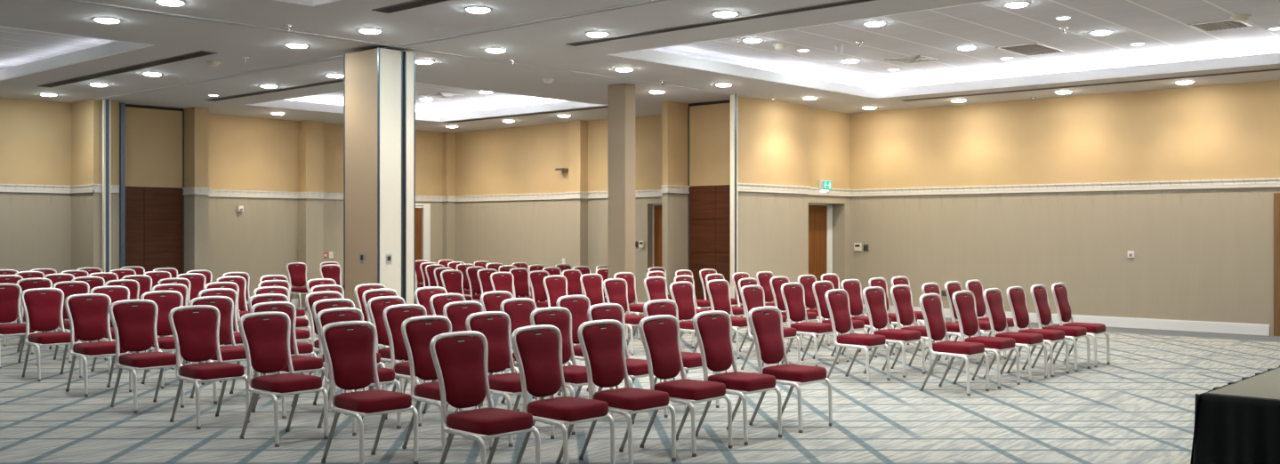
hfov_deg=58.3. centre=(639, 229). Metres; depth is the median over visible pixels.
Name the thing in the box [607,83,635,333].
column
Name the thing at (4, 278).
banquet chair
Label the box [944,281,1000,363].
banquet chair
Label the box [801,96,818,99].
recessed light
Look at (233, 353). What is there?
banquet chair
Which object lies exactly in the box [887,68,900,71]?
fitting
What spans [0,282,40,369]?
banquet chair
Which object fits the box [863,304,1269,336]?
baseboard
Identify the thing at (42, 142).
wall
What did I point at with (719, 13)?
recessed light
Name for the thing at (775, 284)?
banquet chair
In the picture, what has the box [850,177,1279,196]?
trim
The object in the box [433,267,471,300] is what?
banquet chair
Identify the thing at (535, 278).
banquet chair
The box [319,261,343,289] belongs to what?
banquet chair
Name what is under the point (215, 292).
banquet chair
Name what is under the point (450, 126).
recessed light
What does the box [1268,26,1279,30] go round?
fitting
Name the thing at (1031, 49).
ceiling vent
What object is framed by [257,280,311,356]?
banquet chair
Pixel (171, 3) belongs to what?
recessed light
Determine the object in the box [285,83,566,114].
ceiling
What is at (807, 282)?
banquet chair
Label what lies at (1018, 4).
recessed light
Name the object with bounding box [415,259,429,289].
banquet chair
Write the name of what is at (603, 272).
banquet chair
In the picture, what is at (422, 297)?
banquet chair
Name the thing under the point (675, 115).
wall pier
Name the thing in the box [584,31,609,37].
recessed light
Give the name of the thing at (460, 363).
banquet chair
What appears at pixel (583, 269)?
banquet chair
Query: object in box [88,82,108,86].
recessed light
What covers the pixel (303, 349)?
banquet chair
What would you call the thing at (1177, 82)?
recessed light
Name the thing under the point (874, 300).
banquet chair
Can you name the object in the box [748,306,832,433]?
banquet chair
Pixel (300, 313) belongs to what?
banquet chair
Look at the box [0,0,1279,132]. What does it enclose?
ceiling
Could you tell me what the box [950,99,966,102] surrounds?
recessed light
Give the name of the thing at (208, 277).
banquet chair
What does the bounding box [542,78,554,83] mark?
smoke detector
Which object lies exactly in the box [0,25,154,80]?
trim
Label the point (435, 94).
recessed light
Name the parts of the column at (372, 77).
panel, lock plate, lock plate, panel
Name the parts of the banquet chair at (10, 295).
backrest, frame, seat, seat frame, leg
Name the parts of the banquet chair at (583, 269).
backrest, frame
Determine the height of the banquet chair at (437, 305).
0.939 m
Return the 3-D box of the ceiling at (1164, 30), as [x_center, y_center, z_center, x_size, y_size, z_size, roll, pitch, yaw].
[4.876,-2.394,14.003,9.170,0.280,7.310,0,0,42]
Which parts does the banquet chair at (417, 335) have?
leg, frame, backrest, seat, leg, seat frame, leg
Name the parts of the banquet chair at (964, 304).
leg, frame, backrest, leg, seat, leg, seat frame, leg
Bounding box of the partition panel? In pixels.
[402,50,415,308]
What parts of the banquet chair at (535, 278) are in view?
frame, backrest, seat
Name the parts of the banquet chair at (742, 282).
leg, frame, backrest, seat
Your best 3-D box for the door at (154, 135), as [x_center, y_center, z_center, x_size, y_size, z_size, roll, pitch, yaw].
[-8.708,-0.314,20.380,0.052,3.760,1.254,0,0,42]
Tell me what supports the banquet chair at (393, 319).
on the floor
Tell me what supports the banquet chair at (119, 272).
on the floor
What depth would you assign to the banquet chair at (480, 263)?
22.99 m
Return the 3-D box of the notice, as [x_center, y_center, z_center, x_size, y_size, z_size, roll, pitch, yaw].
[-6.386,0.526,23.746,0.013,0.130,0.100,0,0,42]
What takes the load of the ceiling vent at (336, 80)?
in the ceiling at (543, 44)
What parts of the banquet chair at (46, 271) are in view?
frame, backrest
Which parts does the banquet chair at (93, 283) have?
frame, backrest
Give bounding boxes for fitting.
[796,48,810,51]
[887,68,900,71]
[999,56,1013,59]
[1054,16,1071,19]
[1129,42,1144,45]
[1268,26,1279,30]
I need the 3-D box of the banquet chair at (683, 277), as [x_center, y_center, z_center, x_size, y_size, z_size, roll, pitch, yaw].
[0.786,1.096,15.650,0.537,0.939,0.457,0,0,40]
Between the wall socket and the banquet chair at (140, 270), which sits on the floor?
the banquet chair at (140, 270)
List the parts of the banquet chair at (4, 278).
backrest, frame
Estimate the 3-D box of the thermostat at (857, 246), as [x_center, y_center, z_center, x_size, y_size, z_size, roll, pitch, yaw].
[4.094,0.331,21.596,0.145,0.150,0.039,0,0,42]
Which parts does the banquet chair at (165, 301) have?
leg, leg, backrest, frame, seat frame, seat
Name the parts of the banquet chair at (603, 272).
backrest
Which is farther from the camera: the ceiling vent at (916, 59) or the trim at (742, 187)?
the trim at (742, 187)
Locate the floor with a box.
[0,306,1279,463]
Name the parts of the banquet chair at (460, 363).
leg, backrest, frame, leg, seat, seat frame, leg, leg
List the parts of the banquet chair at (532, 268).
backrest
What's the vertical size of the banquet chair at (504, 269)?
0.939 m
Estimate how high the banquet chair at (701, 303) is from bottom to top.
0.939 m
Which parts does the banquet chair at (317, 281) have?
backrest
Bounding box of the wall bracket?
[555,168,568,170]
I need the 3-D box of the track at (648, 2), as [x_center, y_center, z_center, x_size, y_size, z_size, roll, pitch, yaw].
[2.418,-2.189,8.955,14.200,0.015,0.120,0,0,42]
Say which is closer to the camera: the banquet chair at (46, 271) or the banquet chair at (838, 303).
the banquet chair at (838, 303)
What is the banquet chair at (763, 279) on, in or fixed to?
on the floor
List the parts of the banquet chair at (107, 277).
backrest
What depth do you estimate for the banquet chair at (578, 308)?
10.91 m
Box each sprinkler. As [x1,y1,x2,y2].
[282,24,292,31]
[1059,27,1067,32]
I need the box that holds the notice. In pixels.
[329,251,333,257]
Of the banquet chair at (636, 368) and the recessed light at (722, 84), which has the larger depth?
the recessed light at (722, 84)
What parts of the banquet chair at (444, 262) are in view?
backrest, frame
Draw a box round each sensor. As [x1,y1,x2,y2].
[237,205,243,211]
[834,44,844,53]
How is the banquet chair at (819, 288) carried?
on the floor
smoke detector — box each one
[207,60,220,66]
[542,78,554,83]
[772,43,785,48]
[1230,14,1251,21]
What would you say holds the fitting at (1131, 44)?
attached to the ceiling at (1164, 30)
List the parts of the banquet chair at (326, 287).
backrest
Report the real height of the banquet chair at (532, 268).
0.939 m
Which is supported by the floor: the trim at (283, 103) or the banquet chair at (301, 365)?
the banquet chair at (301, 365)
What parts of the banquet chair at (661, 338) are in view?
leg, backrest, frame, leg, leg, seat, seat frame, leg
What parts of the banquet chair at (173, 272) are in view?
backrest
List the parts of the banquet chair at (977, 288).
backrest, frame, seat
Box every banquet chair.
[0,269,19,324]
[0,274,37,346]
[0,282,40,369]
[14,271,57,332]
[16,277,67,354]
[20,288,82,381]
[29,268,56,277]
[42,273,75,332]
[52,281,107,362]
[60,270,88,280]
[64,293,132,396]
[71,276,104,342]
[76,266,102,275]
[88,272,118,284]
[89,285,149,375]
[104,279,139,353]
[108,299,184,413]
[109,268,136,328]
[120,265,144,274]
[121,274,152,299]
[140,290,204,388]
[143,271,171,289]
[151,283,188,370]
[152,267,177,278]
[157,277,191,354]
[168,305,249,429]
[176,273,206,304]
[185,269,212,286]
[188,296,259,403]
[197,288,243,382]
[203,281,243,346]
[216,275,249,321]
[222,272,249,311]
[238,311,328,447]
[248,293,317,397]
[249,301,328,418]
[252,286,313,373]
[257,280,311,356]
[259,274,308,343]
[286,262,309,311]
[305,278,336,293]
[305,290,369,390]
[309,284,344,338]
[312,298,386,405]
[316,307,401,435]
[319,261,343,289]
[319,264,342,288]
[320,321,418,463]
[354,283,386,362]
[362,289,398,384]
[367,296,438,393]
[382,304,462,426]
[401,315,493,454]
[414,286,447,315]
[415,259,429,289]
[419,262,437,287]
[425,264,444,286]
[429,293,498,382]
[429,330,540,463]
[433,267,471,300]
[437,259,453,267]
[440,269,480,305]
[442,300,519,410]
[447,261,468,289]
[456,263,481,297]
[465,311,554,446]
[466,266,484,301]
[473,260,489,271]
[476,268,497,296]
[480,290,515,365]
[485,263,503,272]
[490,272,515,302]
[498,265,531,297]
[499,297,574,403]
[508,267,547,302]
[510,324,615,463]
[511,262,531,292]
[527,270,551,313]
[528,264,545,273]
[530,306,613,434]
[542,266,578,301]
[542,274,567,307]
[555,264,572,278]
[556,295,626,395]
[561,269,583,298]
[572,265,604,298]
[577,319,676,463]
[579,273,627,341]
[587,303,668,424]
[595,265,607,271]
[595,267,607,303]
[603,278,645,355]
[613,272,644,339]
[638,314,732,457]
[643,299,719,410]
[644,276,694,348]
[646,271,691,334]
[647,266,672,299]
[669,281,698,353]
[673,274,711,342]
[675,269,710,322]
[692,310,781,445]
[699,268,740,317]
[705,273,752,343]
[706,279,748,359]
[732,272,774,338]
[737,277,789,352]
[740,284,800,370]
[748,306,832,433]
[756,271,799,335]
[769,276,820,350]
[780,282,838,366]
[797,274,845,346]
[812,281,868,362]
[821,273,868,340]
[825,289,890,385]
[840,279,894,357]
[862,286,925,378]
[868,277,920,351]
[890,276,941,350]
[890,284,950,370]
[918,293,989,396]
[921,282,979,367]
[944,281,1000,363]
[951,290,1020,388]
[965,280,1020,359]
[982,288,1047,382]
[1006,286,1069,377]
[1030,284,1090,371]
[1051,282,1109,367]
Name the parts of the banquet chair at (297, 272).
frame, backrest, leg, seat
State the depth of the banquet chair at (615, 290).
14.65 m
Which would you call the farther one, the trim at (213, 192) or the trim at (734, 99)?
the trim at (213, 192)
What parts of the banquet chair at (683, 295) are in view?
frame, backrest, seat, leg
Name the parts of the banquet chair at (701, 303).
backrest, frame, seat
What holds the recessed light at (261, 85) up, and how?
in the ceiling at (543, 44)
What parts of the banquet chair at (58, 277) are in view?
frame, backrest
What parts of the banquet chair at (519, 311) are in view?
frame, backrest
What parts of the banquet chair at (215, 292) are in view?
backrest, frame, seat frame, seat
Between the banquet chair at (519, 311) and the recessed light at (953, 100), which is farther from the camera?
the recessed light at (953, 100)
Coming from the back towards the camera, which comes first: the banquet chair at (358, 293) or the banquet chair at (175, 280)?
the banquet chair at (175, 280)
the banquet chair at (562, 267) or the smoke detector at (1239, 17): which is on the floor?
the banquet chair at (562, 267)
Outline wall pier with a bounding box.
[662,101,688,295]
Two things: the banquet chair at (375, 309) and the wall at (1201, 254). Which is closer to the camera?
the banquet chair at (375, 309)
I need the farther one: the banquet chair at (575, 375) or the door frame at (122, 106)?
the door frame at (122, 106)
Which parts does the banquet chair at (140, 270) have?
backrest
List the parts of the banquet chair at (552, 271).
frame, backrest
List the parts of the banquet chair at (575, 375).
backrest, frame, leg, seat, leg, seat frame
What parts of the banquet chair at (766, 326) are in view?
leg, backrest, frame, leg, leg, seat, seat frame, leg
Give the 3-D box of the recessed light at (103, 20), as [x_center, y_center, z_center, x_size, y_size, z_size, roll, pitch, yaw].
[-5.563,-2.178,11.990,0.280,0.032,0.280,0,0,42]
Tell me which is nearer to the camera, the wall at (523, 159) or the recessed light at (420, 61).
the recessed light at (420, 61)
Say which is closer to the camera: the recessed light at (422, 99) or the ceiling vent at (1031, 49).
the ceiling vent at (1031, 49)
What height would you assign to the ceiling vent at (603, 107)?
0.012 m
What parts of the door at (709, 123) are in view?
panel, panel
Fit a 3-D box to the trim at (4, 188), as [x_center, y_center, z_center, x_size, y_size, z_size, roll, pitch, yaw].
[-12.215,-0.691,16.556,0.984,0.134,12.234,0,0,42]
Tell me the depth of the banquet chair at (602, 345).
7.80 m
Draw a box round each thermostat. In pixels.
[638,241,644,248]
[853,242,861,250]
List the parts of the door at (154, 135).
panel, panel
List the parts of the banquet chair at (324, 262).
frame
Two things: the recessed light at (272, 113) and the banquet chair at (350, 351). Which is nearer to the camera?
the banquet chair at (350, 351)
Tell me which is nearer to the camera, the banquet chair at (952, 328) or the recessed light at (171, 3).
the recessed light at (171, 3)
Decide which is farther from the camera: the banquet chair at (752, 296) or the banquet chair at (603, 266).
the banquet chair at (603, 266)
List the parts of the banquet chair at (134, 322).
leg, leg, backrest, frame, seat frame, seat, leg, leg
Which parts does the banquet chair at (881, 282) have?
frame, backrest, leg, seat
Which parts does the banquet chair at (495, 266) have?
backrest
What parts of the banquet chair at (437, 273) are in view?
backrest, frame, seat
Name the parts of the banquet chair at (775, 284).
frame, backrest, leg, seat, leg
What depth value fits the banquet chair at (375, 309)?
10.65 m
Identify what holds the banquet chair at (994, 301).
on the floor
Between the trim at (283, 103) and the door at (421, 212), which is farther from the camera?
the door at (421, 212)
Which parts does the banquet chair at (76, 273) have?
backrest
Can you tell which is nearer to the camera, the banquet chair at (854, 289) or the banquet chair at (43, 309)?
the banquet chair at (43, 309)
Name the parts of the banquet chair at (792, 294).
leg, backrest, frame, leg, leg, seat, seat frame, leg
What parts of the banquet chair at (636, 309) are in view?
backrest, frame, leg, seat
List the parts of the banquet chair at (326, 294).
seat, frame, backrest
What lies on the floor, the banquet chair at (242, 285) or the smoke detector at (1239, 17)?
the banquet chair at (242, 285)
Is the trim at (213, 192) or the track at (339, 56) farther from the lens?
the trim at (213, 192)
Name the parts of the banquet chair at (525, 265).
backrest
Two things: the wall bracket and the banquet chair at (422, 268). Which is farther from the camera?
the wall bracket
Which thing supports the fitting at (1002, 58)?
attached to the ceiling at (1164, 30)
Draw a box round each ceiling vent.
[37,50,217,88]
[205,79,343,101]
[371,0,450,13]
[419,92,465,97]
[443,105,607,123]
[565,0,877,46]
[884,55,941,64]
[901,68,1279,101]
[995,42,1066,56]
[1187,19,1254,32]
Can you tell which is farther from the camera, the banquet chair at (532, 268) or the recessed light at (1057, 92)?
the banquet chair at (532, 268)
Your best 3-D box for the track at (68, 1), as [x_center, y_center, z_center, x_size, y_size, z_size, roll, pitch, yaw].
[-3.973,-2.189,12.603,0.120,0.015,17.400,0,0,42]
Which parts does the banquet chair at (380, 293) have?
backrest, frame, leg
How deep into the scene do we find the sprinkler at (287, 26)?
12.31 m
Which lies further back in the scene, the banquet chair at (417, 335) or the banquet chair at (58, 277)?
the banquet chair at (58, 277)
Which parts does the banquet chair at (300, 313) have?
backrest, frame, seat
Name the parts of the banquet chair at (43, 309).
leg, leg, backrest, frame, seat, seat frame, leg, leg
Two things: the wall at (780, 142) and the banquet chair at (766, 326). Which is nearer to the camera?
the banquet chair at (766, 326)
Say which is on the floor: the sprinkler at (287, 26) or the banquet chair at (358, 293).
the banquet chair at (358, 293)
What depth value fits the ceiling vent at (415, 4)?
11.23 m
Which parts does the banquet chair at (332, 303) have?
leg, frame, backrest, seat, leg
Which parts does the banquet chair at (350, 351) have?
leg, backrest, frame, leg, seat, seat frame, leg, leg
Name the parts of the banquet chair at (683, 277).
backrest, frame, seat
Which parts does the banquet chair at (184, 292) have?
frame, backrest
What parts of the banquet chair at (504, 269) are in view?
frame, backrest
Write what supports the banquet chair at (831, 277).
on the floor
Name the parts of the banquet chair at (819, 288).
leg, frame, backrest, leg, seat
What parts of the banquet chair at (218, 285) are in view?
backrest, frame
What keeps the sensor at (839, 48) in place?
attached to the ceiling at (1164, 30)
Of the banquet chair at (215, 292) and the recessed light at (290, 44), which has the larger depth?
the recessed light at (290, 44)
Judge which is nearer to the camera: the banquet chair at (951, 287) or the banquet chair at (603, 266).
the banquet chair at (951, 287)
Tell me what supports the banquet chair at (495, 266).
on the floor
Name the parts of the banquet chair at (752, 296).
leg, frame, backrest, seat, leg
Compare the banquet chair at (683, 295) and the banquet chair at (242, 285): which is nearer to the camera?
the banquet chair at (683, 295)
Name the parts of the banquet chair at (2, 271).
backrest, frame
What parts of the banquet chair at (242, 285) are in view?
backrest, seat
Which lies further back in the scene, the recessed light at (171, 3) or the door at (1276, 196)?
the door at (1276, 196)
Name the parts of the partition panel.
panel, panel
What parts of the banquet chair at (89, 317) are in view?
leg, leg, backrest, frame, seat frame, seat, leg, leg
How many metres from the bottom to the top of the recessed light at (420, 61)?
0.032 m
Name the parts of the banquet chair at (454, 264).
backrest, frame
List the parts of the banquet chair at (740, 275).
frame, backrest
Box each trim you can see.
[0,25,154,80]
[0,184,210,194]
[102,99,111,272]
[208,189,442,201]
[245,82,607,121]
[273,0,340,7]
[442,185,689,201]
[730,94,738,317]
[738,183,850,196]
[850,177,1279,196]
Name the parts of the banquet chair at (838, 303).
leg, backrest, frame, leg, leg, seat, seat frame, leg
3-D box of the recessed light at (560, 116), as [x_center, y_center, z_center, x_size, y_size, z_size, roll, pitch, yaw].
[-1.460,-2.178,22.051,0.280,0.032,0.280,0,0,42]
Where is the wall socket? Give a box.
[1127,250,1134,257]
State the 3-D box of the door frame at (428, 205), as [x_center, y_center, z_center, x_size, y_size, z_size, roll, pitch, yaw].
[-5.027,0.496,25.253,0.014,2.140,1.020,0,0,42]
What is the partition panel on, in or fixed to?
hanging from the track at (68, 1)
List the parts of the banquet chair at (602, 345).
leg, backrest, frame, leg, leg, seat, seat frame, leg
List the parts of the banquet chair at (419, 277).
backrest, seat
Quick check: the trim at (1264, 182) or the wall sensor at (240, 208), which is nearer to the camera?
the trim at (1264, 182)
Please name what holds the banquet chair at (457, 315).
on the floor
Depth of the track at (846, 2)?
12.07 m
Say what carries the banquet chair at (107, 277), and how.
on the floor
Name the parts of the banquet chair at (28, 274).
frame, backrest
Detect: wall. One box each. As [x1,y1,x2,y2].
[0,97,208,273]
[208,113,442,307]
[442,113,662,302]
[738,96,850,309]
[850,80,1279,336]
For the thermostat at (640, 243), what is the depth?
22.15 m
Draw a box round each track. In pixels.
[56,0,754,97]
[96,47,395,100]
[396,0,672,47]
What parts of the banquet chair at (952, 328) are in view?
leg, backrest, frame, seat, leg, leg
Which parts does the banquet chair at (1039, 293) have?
leg, frame, backrest, leg, seat, leg, seat frame, leg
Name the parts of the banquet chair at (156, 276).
frame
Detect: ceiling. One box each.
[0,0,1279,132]
[0,27,114,70]
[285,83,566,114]
[650,0,1279,89]
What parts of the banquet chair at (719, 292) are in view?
backrest, frame, leg, seat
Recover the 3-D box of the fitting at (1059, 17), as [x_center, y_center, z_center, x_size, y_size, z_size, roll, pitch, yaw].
[4.955,-2.475,13.440,0.184,0.018,0.184,0,0,42]
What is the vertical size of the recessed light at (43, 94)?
0.032 m
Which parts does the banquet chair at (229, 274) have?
backrest, seat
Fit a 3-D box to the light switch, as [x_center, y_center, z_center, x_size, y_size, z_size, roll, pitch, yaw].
[4.225,0.341,21.487,0.100,0.120,0.025,0,0,42]
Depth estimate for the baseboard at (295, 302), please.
23.11 m
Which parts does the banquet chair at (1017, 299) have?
leg, frame, backrest, leg, seat, leg, seat frame, leg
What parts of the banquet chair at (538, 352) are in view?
leg, backrest, frame, leg, leg, seat, seat frame, leg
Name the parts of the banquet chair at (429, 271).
backrest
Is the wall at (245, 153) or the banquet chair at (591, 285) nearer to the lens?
the banquet chair at (591, 285)
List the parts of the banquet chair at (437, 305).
backrest, frame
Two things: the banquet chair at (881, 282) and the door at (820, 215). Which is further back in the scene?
the door at (820, 215)
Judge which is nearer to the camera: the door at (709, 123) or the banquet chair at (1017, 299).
the banquet chair at (1017, 299)
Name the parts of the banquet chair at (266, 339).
leg, backrest, frame, leg, seat, seat frame, leg, leg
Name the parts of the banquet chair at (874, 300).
leg, backrest, frame, leg, leg, seat, seat frame, leg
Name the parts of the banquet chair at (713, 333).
leg, backrest, frame, leg, leg, seat, seat frame, leg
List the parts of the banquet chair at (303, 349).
frame, backrest, seat, seat frame, leg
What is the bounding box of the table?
[1190,365,1279,463]
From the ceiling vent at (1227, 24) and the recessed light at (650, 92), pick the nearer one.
the ceiling vent at (1227, 24)
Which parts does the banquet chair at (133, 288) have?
frame, backrest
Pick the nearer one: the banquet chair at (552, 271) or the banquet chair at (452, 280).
the banquet chair at (452, 280)
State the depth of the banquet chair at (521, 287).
18.76 m
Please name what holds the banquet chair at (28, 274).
on the floor
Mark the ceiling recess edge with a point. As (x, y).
(649, 55)
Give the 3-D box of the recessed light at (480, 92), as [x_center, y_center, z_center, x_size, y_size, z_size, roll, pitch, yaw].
[-2.769,-2.468,20.673,0.280,0.032,0.280,0,0,42]
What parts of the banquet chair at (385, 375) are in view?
leg, frame, backrest, leg, seat frame, seat, leg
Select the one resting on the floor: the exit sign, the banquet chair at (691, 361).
the banquet chair at (691, 361)
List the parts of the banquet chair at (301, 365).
leg, backrest, frame, leg, seat frame, seat, leg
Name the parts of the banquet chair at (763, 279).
frame, backrest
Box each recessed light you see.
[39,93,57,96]
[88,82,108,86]
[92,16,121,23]
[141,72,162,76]
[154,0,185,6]
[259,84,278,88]
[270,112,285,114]
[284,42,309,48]
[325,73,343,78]
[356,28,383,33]
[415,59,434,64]
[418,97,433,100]
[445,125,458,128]
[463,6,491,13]
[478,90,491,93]
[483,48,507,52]
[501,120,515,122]
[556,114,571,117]
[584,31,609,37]
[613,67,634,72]
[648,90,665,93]
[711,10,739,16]
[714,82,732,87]
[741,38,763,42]
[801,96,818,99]
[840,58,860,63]
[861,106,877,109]
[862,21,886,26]
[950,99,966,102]
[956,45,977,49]
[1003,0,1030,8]
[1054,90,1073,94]
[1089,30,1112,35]
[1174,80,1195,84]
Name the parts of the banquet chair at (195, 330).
leg, leg, backrest, frame, seat, seat frame, leg, leg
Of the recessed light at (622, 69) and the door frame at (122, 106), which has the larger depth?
the door frame at (122, 106)
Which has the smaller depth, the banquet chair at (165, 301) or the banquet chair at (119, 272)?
the banquet chair at (165, 301)
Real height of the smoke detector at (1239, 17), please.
0.060 m
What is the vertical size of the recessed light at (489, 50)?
0.032 m
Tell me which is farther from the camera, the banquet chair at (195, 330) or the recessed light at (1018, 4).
the recessed light at (1018, 4)
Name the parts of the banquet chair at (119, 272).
frame, backrest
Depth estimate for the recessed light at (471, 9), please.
11.35 m
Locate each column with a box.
[343,47,402,351]
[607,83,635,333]
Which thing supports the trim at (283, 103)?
attached to the ceiling at (543, 44)
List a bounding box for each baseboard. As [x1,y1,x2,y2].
[246,298,645,307]
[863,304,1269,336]
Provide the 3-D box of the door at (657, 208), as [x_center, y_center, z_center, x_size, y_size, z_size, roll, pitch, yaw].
[0.632,0.536,21.892,0.980,2.060,0.075,0,0,42]
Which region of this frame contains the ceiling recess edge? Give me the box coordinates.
[606,0,1279,98]
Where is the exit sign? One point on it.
(824, 185)
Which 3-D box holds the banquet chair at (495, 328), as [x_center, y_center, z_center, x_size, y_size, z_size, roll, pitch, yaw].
[-0.981,1.096,8.613,0.537,0.939,0.457,0,0,42]
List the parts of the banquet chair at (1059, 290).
leg, frame, backrest, leg, seat, leg, seat frame, leg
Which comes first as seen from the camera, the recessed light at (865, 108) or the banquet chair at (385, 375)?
the banquet chair at (385, 375)
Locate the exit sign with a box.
[819,180,831,191]
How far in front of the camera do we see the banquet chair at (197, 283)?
16.45 m
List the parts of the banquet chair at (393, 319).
leg, frame, backrest, seat, seat frame, leg, leg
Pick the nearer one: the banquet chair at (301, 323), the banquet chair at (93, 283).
the banquet chair at (301, 323)
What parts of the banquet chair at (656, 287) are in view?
backrest, frame, leg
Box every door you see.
[125,104,184,277]
[415,205,427,291]
[652,203,662,269]
[688,99,730,309]
[808,203,832,309]
[1273,193,1279,336]
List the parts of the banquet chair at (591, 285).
frame, backrest, leg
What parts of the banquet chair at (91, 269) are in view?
frame, backrest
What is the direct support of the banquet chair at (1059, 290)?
on the floor
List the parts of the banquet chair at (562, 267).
frame, backrest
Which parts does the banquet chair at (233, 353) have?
leg, leg, backrest, frame, seat frame, seat, leg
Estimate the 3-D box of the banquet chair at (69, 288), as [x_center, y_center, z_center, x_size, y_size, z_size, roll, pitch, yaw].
[-6.737,1.096,13.802,0.537,0.939,0.457,0,0,42]
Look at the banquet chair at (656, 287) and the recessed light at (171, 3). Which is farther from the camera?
the banquet chair at (656, 287)
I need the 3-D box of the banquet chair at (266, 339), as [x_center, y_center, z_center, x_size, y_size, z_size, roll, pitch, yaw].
[-2.672,1.096,8.589,0.537,0.939,0.457,0,0,40]
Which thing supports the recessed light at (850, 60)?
in the ceiling at (1164, 30)
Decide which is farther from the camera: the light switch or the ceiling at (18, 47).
the light switch
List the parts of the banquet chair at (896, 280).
backrest, frame, seat, leg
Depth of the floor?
9.48 m
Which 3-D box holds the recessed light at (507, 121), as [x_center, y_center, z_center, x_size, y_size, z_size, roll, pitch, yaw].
[-2.641,-2.178,23.116,0.280,0.032,0.280,0,0,42]
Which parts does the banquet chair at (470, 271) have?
backrest, seat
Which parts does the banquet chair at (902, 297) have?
leg, backrest, frame, seat, leg, leg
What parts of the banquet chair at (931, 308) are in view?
leg, backrest, frame, leg, seat, leg, seat frame, leg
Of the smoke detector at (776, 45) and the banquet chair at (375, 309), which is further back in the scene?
the smoke detector at (776, 45)
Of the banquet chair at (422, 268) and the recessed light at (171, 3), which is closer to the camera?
the recessed light at (171, 3)
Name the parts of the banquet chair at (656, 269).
backrest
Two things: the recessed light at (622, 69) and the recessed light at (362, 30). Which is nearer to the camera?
the recessed light at (362, 30)
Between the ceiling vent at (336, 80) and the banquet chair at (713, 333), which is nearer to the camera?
the banquet chair at (713, 333)
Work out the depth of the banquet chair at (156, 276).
17.36 m
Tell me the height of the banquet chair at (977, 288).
0.939 m
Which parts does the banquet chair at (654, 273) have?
backrest, frame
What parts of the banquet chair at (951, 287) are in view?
frame, backrest, seat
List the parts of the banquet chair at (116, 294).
leg, leg, seat, frame, backrest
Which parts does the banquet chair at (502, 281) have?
backrest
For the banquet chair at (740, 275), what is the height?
0.939 m
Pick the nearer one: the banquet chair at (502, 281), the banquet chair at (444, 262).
the banquet chair at (502, 281)
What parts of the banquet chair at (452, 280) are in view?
backrest, frame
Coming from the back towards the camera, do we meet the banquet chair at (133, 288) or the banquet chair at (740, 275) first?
the banquet chair at (740, 275)
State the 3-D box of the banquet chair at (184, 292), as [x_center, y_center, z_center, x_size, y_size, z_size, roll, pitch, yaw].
[-5.266,1.096,13.149,0.537,0.939,0.457,0,0,42]
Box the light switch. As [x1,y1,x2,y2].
[863,244,868,250]
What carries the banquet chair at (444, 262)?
on the floor
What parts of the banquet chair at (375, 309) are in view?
backrest, frame, seat, seat frame, leg, leg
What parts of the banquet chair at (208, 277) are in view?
backrest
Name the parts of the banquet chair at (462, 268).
backrest, frame, seat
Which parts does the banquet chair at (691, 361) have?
backrest, frame, seat, seat frame, leg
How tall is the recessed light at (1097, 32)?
0.032 m
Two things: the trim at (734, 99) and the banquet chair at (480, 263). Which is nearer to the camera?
the trim at (734, 99)
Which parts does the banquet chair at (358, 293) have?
frame, backrest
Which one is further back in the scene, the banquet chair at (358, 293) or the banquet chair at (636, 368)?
the banquet chair at (358, 293)
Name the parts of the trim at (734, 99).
post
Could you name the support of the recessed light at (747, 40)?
in the ceiling at (1164, 30)
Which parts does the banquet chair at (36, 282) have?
leg, backrest, frame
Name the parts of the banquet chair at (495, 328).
backrest, frame, leg, seat, seat frame, leg, leg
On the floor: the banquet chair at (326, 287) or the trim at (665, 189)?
the banquet chair at (326, 287)
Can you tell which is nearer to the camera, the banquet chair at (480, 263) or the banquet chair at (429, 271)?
the banquet chair at (429, 271)
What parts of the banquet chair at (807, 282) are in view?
frame, backrest, seat, leg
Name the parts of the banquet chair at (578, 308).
frame, backrest, seat, leg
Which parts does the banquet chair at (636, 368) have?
backrest, frame, leg, seat, seat frame, leg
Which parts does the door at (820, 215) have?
frame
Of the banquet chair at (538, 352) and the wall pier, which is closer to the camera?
the banquet chair at (538, 352)
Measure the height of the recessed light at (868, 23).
0.032 m
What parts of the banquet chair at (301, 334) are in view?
backrest, frame, seat, seat frame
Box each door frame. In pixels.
[119,102,125,268]
[415,203,430,262]
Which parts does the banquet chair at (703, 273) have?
frame, backrest, seat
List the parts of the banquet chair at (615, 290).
backrest, frame, leg, leg, seat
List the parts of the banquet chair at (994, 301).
leg, frame, backrest, leg, seat, leg, seat frame, leg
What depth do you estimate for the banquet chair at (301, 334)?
12.59 m
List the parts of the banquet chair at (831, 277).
backrest, frame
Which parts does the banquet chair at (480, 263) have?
frame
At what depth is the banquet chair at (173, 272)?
18.91 m
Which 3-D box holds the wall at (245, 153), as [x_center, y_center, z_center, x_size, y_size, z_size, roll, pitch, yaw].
[-6.355,-0.314,23.940,0.700,3.760,6.650,0,0,42]
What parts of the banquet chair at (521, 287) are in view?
frame, backrest, seat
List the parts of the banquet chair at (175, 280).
backrest, frame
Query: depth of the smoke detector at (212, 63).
14.96 m
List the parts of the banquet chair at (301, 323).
backrest, frame, seat, leg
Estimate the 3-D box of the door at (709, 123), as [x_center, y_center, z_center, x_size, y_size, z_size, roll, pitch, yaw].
[1.302,-0.314,19.634,1.204,3.760,0.052,0,0,42]
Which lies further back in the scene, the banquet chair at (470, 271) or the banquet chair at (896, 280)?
the banquet chair at (470, 271)
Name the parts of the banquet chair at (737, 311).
frame, backrest, seat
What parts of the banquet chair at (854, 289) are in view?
backrest, frame, leg, seat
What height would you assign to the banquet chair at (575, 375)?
0.939 m
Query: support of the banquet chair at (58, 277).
on the floor
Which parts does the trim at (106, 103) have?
post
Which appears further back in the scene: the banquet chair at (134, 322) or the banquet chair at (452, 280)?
the banquet chair at (452, 280)
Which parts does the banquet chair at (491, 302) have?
backrest, frame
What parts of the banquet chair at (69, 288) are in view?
leg, seat, leg, backrest, frame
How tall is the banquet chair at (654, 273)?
0.939 m
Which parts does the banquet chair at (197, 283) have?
frame, backrest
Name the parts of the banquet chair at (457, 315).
frame, backrest, leg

